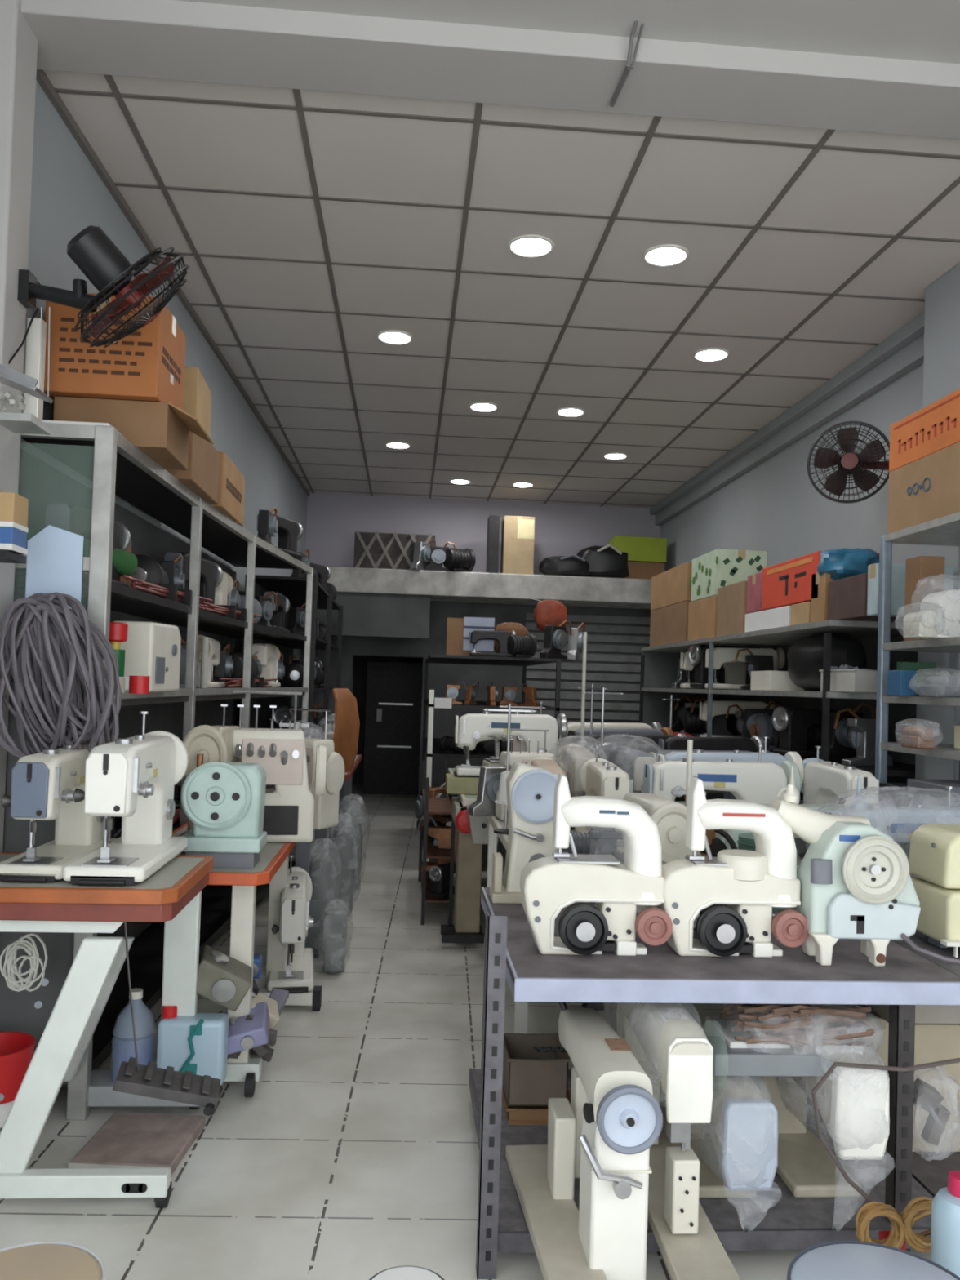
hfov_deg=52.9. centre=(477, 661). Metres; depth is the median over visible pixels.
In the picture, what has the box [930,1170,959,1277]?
plastic bottle
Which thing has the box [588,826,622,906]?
wrapped parts
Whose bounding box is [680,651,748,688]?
sewing machine
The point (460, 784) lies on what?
block
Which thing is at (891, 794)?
box
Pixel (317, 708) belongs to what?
machine
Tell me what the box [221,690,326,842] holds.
machine
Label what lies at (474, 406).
diffuser
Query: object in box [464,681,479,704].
machine
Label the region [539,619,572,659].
machine
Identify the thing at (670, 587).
carton
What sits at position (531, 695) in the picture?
machine
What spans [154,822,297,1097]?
table
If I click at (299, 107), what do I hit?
ceiling grid
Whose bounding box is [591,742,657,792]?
sewing machine
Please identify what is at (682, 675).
motor
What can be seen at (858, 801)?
can
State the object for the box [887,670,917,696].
box
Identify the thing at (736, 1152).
head
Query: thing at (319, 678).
motor
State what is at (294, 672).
motor
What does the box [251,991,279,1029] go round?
cover
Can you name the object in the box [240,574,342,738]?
rack
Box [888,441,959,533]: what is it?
carton
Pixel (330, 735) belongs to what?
machine
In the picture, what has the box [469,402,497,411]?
recessed light
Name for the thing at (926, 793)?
case
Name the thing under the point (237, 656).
motor
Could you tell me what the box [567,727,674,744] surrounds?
sewing machine
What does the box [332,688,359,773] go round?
wood panel
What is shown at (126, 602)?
shelf
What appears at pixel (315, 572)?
motor
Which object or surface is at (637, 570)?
carton
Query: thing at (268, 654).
sewing machine
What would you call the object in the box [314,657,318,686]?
machine
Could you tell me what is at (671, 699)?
stand
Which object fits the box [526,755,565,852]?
sewing machine
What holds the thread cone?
on the table at (521, 1016)
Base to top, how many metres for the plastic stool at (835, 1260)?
0.298 m
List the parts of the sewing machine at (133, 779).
pressure knob, plate, needle plate, arm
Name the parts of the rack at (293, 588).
panel, post, post, post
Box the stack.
[107,622,128,693]
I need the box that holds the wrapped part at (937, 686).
[919,675,959,697]
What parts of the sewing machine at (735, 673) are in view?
plate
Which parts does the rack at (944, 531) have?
post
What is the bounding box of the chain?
[533,1046,566,1052]
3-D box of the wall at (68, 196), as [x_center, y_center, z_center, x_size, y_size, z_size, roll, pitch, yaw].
[-1.647,-0.407,5.354,0.150,3.600,9.106,2,-1,-3]
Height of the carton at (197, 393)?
0.231 m
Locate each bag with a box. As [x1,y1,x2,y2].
[306,855,334,954]
[322,908,346,973]
[328,827,355,916]
[339,808,363,889]
[493,622,528,653]
[530,598,567,631]
[538,553,591,577]
[577,543,629,577]
[786,634,866,691]
[817,547,879,580]
[913,1078,951,1146]
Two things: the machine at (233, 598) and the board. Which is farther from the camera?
the machine at (233, 598)
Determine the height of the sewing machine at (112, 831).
0.271 m
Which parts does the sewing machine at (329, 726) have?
plate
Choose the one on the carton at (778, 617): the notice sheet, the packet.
the packet
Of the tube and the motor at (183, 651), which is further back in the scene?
the tube
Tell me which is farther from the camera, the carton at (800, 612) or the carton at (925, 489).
the carton at (800, 612)
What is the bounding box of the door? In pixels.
[362,661,422,795]
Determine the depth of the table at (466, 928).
4.85 m
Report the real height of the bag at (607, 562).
0.355 m
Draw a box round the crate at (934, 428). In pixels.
[888,388,959,471]
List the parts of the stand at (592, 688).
arm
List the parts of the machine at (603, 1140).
plate, needle post, arm, knee lever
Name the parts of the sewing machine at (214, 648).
arm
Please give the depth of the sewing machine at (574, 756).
4.14 m
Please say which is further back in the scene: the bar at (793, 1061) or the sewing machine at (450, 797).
the sewing machine at (450, 797)
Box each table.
[0,852,213,1207]
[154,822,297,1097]
[295,791,339,947]
[328,754,361,855]
[440,768,685,943]
[484,815,916,1033]
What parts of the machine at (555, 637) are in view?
rod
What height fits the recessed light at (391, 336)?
0.010 m
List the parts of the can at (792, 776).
handle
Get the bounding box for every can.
[776,765,799,804]
[843,773,866,808]
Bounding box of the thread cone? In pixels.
[799,795,803,804]
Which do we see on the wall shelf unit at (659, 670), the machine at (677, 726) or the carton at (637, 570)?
the machine at (677, 726)
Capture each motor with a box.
[131,554,168,588]
[178,647,197,688]
[226,651,258,688]
[240,595,262,624]
[282,662,303,687]
[301,626,305,632]
[304,565,318,580]
[312,711,323,736]
[314,665,324,688]
[318,625,325,640]
[321,707,332,721]
[326,582,337,599]
[421,820,447,843]
[440,735,461,753]
[443,547,475,572]
[460,741,480,752]
[480,738,494,754]
[499,739,512,751]
[506,634,537,657]
[562,831,590,854]
[677,666,694,684]
[682,706,706,737]
[750,713,779,750]
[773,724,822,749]
[794,837,809,857]
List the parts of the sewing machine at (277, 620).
plate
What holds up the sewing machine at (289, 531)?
on the shelving unit at (100, 454)
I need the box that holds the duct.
[22,317,46,419]
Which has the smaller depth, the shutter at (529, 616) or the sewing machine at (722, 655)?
the sewing machine at (722, 655)
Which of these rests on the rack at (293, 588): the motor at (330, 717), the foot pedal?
the motor at (330, 717)
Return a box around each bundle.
[121,574,212,609]
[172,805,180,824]
[199,600,262,623]
[219,676,277,687]
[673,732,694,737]
[705,1003,874,1057]
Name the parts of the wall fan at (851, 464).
blade, blade, blade, blade, blade, bracket arm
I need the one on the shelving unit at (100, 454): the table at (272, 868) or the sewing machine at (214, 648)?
the sewing machine at (214, 648)
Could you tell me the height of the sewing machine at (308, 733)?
0.411 m
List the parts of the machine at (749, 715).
rod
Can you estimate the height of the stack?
0.220 m
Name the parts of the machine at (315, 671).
rod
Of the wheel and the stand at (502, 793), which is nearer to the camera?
the wheel
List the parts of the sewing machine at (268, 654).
plate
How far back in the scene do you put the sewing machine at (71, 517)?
3.05 m
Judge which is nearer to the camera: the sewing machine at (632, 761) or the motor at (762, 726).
the sewing machine at (632, 761)
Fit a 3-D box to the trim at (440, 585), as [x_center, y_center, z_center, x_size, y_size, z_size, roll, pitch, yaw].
[0.060,-0.728,9.674,3.770,0.240,0.750,2,-1,-4]
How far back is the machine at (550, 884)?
2.39 m
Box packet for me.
[746,571,765,613]
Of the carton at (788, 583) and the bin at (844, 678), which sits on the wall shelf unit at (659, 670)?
the bin at (844, 678)
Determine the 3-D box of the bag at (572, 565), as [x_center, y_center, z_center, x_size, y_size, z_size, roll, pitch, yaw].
[0.896,-0.931,9.573,0.574,0.235,0.326,2,-1,-4]
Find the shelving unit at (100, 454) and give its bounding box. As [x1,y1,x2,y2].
[0,422,313,1119]
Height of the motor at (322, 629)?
0.176 m
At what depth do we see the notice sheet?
2.87 m
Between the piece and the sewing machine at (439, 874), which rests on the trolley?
the sewing machine at (439, 874)
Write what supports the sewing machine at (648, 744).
on the table at (466, 928)
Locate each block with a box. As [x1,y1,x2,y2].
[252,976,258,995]
[444,773,479,794]
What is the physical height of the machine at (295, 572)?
0.241 m
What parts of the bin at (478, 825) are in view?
knob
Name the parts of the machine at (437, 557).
rod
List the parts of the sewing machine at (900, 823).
plate, arm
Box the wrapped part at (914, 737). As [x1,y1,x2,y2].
[901,725,934,749]
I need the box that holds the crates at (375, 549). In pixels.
[353,530,435,569]
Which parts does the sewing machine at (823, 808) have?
plate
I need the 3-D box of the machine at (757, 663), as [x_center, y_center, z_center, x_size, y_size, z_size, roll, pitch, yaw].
[1.758,0.050,6.088,0.281,0.268,0.107,2,-1,-1]
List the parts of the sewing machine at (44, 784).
pressure knob, plate, needle plate, arm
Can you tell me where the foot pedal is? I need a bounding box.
[112,921,222,1115]
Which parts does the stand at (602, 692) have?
arm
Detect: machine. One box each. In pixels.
[0,742,116,882]
[44,503,130,586]
[62,711,188,885]
[111,816,118,838]
[113,816,121,837]
[118,541,133,588]
[160,555,185,589]
[164,551,222,614]
[173,779,181,805]
[177,724,241,836]
[180,636,199,688]
[181,754,266,868]
[197,634,225,688]
[213,643,233,688]
[214,570,233,604]
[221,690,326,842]
[226,578,240,608]
[252,643,280,687]
[252,651,262,676]
[253,591,276,628]
[257,506,278,545]
[257,513,302,558]
[262,591,289,631]
[265,707,344,829]
[266,854,313,993]
[273,706,302,728]
[274,653,284,682]
[286,603,306,633]
[288,654,303,687]
[290,549,310,577]
[301,728,317,738]
[309,561,330,591]
[313,702,323,734]
[313,704,315,717]
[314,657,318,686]
[315,617,318,636]
[315,659,324,687]
[321,720,333,740]
[324,720,334,733]
[409,538,435,570]
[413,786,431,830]
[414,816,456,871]
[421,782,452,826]
[425,542,455,571]
[428,862,455,897]
[441,794,458,817]
[444,680,466,704]
[453,702,567,777]
[455,719,556,764]
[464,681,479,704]
[468,766,511,816]
[469,630,515,657]
[482,706,566,766]
[485,682,497,706]
[488,762,558,903]
[495,728,567,821]
[497,683,522,706]
[505,1002,662,1279]
[519,683,538,706]
[520,773,672,955]
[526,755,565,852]
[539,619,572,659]
[555,743,595,828]
[566,622,585,661]
[566,722,662,744]
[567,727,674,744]
[574,746,633,858]
[577,733,687,753]
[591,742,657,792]
[616,1002,740,1279]
[620,792,699,924]
[643,744,801,804]
[649,750,769,799]
[655,777,808,957]
[656,736,804,801]
[657,735,767,800]
[667,695,706,732]
[671,658,685,688]
[674,696,702,733]
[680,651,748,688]
[687,644,760,688]
[690,698,733,737]
[698,700,775,737]
[705,647,785,689]
[715,803,873,849]
[725,704,744,734]
[733,648,773,689]
[738,702,782,738]
[769,783,920,966]
[771,706,855,757]
[800,746,879,805]
[815,702,875,761]
[825,786,959,843]
[833,707,893,766]
[908,823,959,957]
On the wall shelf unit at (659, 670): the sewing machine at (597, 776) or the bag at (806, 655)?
the bag at (806, 655)
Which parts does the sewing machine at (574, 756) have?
arm, plate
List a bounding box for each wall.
[20,80,307,726]
[305,493,660,776]
[351,655,422,784]
[659,363,923,653]
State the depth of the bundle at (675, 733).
6.40 m
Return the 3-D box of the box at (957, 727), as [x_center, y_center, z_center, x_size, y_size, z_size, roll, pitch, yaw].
[1.887,0.287,3.592,0.140,0.090,0.160,2,-1,-4]
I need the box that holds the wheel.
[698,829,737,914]
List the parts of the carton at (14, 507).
lid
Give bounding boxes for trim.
[0,0,37,853]
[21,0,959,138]
[35,69,309,495]
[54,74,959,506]
[175,0,959,64]
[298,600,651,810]
[316,592,430,638]
[326,566,651,609]
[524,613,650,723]
[649,311,924,525]
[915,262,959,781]
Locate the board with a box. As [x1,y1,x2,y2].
[40,419,125,438]
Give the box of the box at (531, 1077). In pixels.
[502,1032,570,1106]
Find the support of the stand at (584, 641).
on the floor
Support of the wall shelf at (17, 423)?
attached to the wall at (68, 196)
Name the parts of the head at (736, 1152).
arm, plate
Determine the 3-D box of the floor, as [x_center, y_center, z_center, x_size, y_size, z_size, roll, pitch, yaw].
[0.105,1.486,4.789,9.000,0.100,15.600,2,-1,-4]
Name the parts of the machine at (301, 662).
rod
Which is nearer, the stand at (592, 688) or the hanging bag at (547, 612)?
the stand at (592, 688)
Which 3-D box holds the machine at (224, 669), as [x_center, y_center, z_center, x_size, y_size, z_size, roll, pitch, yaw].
[-1.325,0.021,5.053,0.096,0.239,0.251,2,-1,-11]
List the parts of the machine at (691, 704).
rod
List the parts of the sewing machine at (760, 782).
plate, arm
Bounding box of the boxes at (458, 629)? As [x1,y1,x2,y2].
[445,617,494,655]
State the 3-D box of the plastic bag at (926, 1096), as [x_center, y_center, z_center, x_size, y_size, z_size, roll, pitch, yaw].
[1.127,1.119,2.396,0.134,0.231,0.110,2,-1,-4]
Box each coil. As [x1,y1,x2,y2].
[0,591,121,758]
[855,1201,905,1248]
[897,1195,932,1252]
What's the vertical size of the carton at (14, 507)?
0.155 m
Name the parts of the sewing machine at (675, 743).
plate, arm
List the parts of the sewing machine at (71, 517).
plate, arm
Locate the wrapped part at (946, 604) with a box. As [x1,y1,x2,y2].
[920,589,959,639]
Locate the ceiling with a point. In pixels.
(189, 144)
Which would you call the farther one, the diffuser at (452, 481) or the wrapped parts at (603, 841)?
the diffuser at (452, 481)
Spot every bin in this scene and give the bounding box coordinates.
[466,804,498,844]
[818,664,877,693]
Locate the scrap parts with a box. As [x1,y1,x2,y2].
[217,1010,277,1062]
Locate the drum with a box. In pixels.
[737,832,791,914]
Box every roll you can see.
[26,528,137,576]
[128,675,149,693]
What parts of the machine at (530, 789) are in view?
lever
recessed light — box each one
[377,329,413,343]
[385,441,410,448]
[449,478,471,484]
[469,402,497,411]
[508,234,554,257]
[512,481,533,487]
[555,407,585,416]
[603,452,627,459]
[642,244,688,266]
[693,347,728,360]
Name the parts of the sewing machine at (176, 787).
arm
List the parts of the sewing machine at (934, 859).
plate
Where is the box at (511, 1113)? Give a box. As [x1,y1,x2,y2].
[502,1083,548,1119]
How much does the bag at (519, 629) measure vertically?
0.267 m
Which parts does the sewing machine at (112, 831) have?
arm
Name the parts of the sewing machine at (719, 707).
plate, arm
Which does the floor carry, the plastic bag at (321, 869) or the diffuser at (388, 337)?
the plastic bag at (321, 869)
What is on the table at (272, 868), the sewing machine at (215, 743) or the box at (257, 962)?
the sewing machine at (215, 743)
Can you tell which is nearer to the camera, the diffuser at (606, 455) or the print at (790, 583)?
the print at (790, 583)
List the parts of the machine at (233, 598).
rod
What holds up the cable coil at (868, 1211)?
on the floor
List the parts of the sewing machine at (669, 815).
arm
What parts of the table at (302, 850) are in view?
leg, leg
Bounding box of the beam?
[257,986,321,1011]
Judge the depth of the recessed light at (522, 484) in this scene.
9.17 m
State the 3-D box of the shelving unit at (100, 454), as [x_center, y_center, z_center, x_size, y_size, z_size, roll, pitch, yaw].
[-1.289,0.360,4.612,0.509,2.055,3.531,2,-1,-3]
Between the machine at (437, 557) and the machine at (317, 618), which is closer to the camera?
the machine at (317, 618)
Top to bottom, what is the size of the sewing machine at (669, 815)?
0.352 m
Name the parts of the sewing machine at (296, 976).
pressure knob, needle plate, plate, arm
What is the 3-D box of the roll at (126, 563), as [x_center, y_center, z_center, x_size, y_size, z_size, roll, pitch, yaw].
[-1.319,-0.370,3.176,0.155,0.130,0.552,2,-1,10]
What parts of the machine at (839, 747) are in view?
rod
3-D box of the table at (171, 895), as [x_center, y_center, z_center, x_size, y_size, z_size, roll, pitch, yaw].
[-1.105,0.955,2.670,0.666,0.782,0.652,2,-1,-4]
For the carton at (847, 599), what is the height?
0.191 m
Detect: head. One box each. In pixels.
[659,1034,777,1198]
[693,851,700,928]
[748,1053,888,1197]
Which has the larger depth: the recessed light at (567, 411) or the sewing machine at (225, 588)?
the recessed light at (567, 411)
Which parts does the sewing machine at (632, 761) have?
plate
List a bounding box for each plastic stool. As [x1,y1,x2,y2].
[0,1241,105,1279]
[368,1266,444,1279]
[786,1240,959,1279]
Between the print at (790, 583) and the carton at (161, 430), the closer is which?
the carton at (161, 430)
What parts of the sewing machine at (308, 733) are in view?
arm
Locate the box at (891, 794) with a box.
[879,782,906,806]
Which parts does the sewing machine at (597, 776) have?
arm, plate, needle plate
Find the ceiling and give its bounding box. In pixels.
[43,70,959,508]
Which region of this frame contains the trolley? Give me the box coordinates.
[417,760,456,924]
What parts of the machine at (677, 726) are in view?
rod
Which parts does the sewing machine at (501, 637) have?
under frame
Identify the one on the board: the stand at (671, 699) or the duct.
the duct
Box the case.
[906,778,959,806]
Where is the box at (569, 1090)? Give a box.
[508,1086,571,1124]
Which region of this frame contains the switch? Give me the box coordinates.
[454,809,470,833]
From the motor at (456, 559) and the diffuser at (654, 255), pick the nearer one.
the diffuser at (654, 255)
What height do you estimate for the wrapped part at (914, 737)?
0.112 m
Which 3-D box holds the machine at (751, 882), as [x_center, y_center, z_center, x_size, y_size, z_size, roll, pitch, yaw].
[0.647,0.522,2.453,0.365,0.435,0.161,2,-1,-4]
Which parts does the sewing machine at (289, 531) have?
plate, arm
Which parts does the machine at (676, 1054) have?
arm, post, plate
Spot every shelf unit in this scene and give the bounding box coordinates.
[421,654,561,861]
[639,619,917,860]
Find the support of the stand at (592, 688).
on the table at (466, 928)
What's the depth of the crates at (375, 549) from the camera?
9.36 m
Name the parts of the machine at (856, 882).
thread post, arm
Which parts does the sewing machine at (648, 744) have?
plate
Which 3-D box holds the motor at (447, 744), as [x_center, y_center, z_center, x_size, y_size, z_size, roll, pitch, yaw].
[-0.193,0.598,6.943,0.160,0.122,0.119,1,-2,40]
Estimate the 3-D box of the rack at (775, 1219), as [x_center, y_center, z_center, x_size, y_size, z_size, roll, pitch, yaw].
[0.833,1.008,2.706,1.721,0.800,1.001,2,-1,-4]
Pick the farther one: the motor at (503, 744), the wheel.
the motor at (503, 744)
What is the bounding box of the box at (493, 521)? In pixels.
[485,515,499,573]
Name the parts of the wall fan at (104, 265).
cord, wall plate, pull cord, bracket arm, blade, blade, blade, blade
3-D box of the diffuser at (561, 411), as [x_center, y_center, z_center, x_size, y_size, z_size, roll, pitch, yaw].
[0.647,-1.737,6.715,0.167,0.004,0.167,1,-2,41]
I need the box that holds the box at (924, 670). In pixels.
[896,662,936,697]
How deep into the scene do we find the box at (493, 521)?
9.44 m
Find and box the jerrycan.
[156,1005,228,1084]
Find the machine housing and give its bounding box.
[113,621,181,692]
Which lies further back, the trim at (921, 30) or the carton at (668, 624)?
the carton at (668, 624)
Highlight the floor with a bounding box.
[0,784,930,1279]
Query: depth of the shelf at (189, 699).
3.88 m
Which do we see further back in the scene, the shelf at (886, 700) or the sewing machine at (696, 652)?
the sewing machine at (696, 652)
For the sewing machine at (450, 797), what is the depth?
6.90 m
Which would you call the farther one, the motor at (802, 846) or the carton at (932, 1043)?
the motor at (802, 846)
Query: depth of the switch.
4.76 m
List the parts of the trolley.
leg, leg, leg, leg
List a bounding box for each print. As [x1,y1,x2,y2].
[58,317,181,384]
[226,478,241,502]
[778,571,805,595]
[893,393,959,453]
[906,476,930,495]
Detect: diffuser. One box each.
[379,332,409,342]
[387,443,408,448]
[451,480,468,483]
[471,404,495,410]
[511,238,550,254]
[514,483,531,486]
[558,408,582,415]
[604,453,625,458]
[646,248,684,263]
[696,350,726,359]
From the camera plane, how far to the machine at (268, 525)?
5.36 m
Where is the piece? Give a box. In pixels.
[878,1230,906,1250]
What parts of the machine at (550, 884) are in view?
needle plate, arm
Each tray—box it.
[0,364,53,412]
[68,1111,205,1176]
[223,1001,269,1054]
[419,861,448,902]
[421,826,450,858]
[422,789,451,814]
[863,1004,959,1025]
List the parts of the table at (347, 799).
leg, leg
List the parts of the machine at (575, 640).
rod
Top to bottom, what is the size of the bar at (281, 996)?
0.110 m
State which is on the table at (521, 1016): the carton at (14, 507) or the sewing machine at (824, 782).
the sewing machine at (824, 782)
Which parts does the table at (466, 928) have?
drawer, leg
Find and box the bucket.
[0,1031,35,1127]
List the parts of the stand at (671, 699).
arm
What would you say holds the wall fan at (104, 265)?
attached to the wall at (68, 196)
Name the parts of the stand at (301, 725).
arm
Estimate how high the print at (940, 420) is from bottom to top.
0.118 m
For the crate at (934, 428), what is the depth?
3.79 m
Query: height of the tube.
0.240 m
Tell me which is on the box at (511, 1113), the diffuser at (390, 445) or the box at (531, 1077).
the box at (531, 1077)
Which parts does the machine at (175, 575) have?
rod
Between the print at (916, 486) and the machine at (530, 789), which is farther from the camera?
the print at (916, 486)
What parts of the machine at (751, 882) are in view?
needle plate, arm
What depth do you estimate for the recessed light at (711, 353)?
5.48 m
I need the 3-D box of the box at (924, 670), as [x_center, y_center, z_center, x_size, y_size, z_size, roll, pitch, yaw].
[1.819,0.075,4.003,0.140,0.140,0.060,2,-1,-4]
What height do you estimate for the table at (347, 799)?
0.742 m
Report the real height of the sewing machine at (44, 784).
0.385 m
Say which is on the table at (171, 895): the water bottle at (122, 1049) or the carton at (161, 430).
the water bottle at (122, 1049)
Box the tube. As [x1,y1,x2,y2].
[200,637,208,688]
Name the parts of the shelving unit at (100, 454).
panel, rail, post, panel, rail, post, post, post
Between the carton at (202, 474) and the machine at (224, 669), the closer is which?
the carton at (202, 474)
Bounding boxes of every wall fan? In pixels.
[8,225,188,396]
[806,421,889,503]
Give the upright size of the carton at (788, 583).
0.236 m
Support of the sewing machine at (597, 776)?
on the table at (521, 1016)
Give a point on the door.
(392, 744)
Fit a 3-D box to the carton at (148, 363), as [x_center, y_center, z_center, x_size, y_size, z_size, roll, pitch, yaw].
[-1.219,-1.016,3.273,0.363,0.326,0.363,2,-1,-4]
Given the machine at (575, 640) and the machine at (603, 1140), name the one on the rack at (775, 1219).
the machine at (603, 1140)
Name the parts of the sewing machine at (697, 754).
plate, arm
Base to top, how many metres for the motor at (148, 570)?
0.180 m
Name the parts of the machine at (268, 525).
rod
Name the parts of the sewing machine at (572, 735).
plate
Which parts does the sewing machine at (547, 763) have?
arm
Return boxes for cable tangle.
[0,933,47,991]
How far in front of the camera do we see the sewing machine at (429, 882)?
5.44 m
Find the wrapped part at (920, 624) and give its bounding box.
[902,610,938,638]
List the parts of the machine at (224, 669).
rod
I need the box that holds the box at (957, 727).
[954,724,959,749]
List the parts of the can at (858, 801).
handle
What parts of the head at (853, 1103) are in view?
arm, plate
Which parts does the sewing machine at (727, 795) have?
plate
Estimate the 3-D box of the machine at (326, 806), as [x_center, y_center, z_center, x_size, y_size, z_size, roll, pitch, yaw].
[-0.717,0.431,3.931,0.338,0.472,0.169,1,-2,24]
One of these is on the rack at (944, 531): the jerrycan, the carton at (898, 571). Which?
the carton at (898, 571)
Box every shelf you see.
[0,412,50,435]
[0,549,26,564]
[13,574,306,640]
[21,437,299,569]
[60,861,295,1088]
[114,692,305,706]
[172,822,180,831]
[245,574,340,609]
[262,633,339,650]
[280,686,337,692]
[316,733,321,738]
[880,742,959,759]
[881,695,959,706]
[882,636,959,653]
[884,511,959,546]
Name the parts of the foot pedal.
pull rod, plate, rod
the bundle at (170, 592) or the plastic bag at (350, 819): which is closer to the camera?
the bundle at (170, 592)
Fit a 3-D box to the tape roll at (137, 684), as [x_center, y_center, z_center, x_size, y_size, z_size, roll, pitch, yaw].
[-1.049,0.072,2.990,0.060,0.055,0.060,2,-1,-4]
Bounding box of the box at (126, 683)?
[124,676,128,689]
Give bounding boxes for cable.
[609,20,644,106]
[811,1057,959,1221]
[900,933,959,964]
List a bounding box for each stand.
[279,721,309,728]
[481,703,537,834]
[577,684,607,734]
[580,631,586,746]
[581,687,624,758]
[662,694,679,729]
[671,739,706,806]
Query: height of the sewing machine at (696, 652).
0.323 m
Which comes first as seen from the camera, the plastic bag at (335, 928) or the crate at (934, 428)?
the crate at (934, 428)
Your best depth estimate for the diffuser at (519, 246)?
4.21 m
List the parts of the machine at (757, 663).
rod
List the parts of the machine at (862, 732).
rod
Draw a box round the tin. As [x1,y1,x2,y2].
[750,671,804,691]
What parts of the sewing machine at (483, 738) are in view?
arm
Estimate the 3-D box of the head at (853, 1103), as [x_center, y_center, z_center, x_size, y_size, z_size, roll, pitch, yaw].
[0.861,1.105,2.466,0.188,0.426,0.602,2,-1,-4]
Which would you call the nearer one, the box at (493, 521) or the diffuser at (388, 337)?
the diffuser at (388, 337)
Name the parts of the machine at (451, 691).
rod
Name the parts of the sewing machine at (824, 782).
arm, pressure knob, plate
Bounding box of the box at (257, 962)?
[253,954,262,978]
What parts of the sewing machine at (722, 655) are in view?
plate, under frame, arm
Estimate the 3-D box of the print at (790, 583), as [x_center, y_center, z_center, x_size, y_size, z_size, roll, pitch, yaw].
[1.643,-0.406,5.043,0.001,0.110,0.348,2,-1,-4]
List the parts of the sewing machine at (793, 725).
arm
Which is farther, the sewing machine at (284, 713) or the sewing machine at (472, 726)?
the sewing machine at (284, 713)
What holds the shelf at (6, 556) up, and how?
attached to the wall at (68, 196)
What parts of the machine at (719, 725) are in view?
rod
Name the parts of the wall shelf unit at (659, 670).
post, panel, post, shelf, shelf, panel, post, shelf, shelf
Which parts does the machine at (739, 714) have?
rod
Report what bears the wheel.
on the rack at (775, 1219)
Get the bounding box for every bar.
[268,988,288,1016]
[706,1035,834,1076]
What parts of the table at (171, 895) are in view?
leg, under rail, leg, leg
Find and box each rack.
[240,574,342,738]
[468,887,959,1279]
[875,511,959,804]
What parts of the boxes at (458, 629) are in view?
frame, panel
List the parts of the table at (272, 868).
leg, leg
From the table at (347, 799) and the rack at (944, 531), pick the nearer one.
the rack at (944, 531)
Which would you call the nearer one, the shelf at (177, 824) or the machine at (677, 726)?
the shelf at (177, 824)
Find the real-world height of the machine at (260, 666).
0.228 m
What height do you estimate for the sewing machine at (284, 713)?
0.281 m
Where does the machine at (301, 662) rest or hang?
on the rack at (293, 588)
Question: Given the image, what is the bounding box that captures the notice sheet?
[25,524,84,635]
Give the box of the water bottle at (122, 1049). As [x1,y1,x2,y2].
[111,988,155,1080]
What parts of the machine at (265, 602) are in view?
rod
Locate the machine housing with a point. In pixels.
(153, 650)
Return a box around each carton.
[0,491,28,555]
[44,292,186,409]
[53,395,213,470]
[165,431,219,504]
[182,365,211,436]
[211,451,244,526]
[500,515,534,574]
[608,535,666,562]
[625,560,664,579]
[649,600,691,646]
[650,561,692,610]
[687,595,717,640]
[688,549,766,601]
[716,580,749,636]
[744,605,791,632]
[761,551,879,609]
[791,601,811,625]
[807,1004,959,1151]
[810,572,832,622]
[827,573,903,622]
[866,563,954,617]
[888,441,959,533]
[903,555,944,641]
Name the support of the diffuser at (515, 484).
attached to the recessed light at (522, 484)
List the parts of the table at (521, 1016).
leg, leg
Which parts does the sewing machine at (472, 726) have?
plate, needle plate, under frame, arm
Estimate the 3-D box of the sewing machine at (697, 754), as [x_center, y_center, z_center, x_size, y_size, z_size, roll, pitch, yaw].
[1.071,0.524,4.119,0.613,0.411,0.202,2,-1,-4]
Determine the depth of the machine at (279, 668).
6.09 m
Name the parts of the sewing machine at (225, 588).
arm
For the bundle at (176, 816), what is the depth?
3.97 m
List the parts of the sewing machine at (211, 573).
plate, arm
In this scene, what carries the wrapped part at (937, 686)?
on the rack at (944, 531)
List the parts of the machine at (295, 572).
rod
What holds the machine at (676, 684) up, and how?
on the wall shelf unit at (659, 670)
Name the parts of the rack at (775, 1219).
post, post, post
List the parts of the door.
handle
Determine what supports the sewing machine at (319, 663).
on the rack at (293, 588)
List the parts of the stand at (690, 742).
arm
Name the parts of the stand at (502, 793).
arm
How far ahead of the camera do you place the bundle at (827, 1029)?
2.31 m
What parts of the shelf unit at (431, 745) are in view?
post, shelf, label plate, shelf, shelf, shelf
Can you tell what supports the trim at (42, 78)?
attached to the wall at (68, 196)

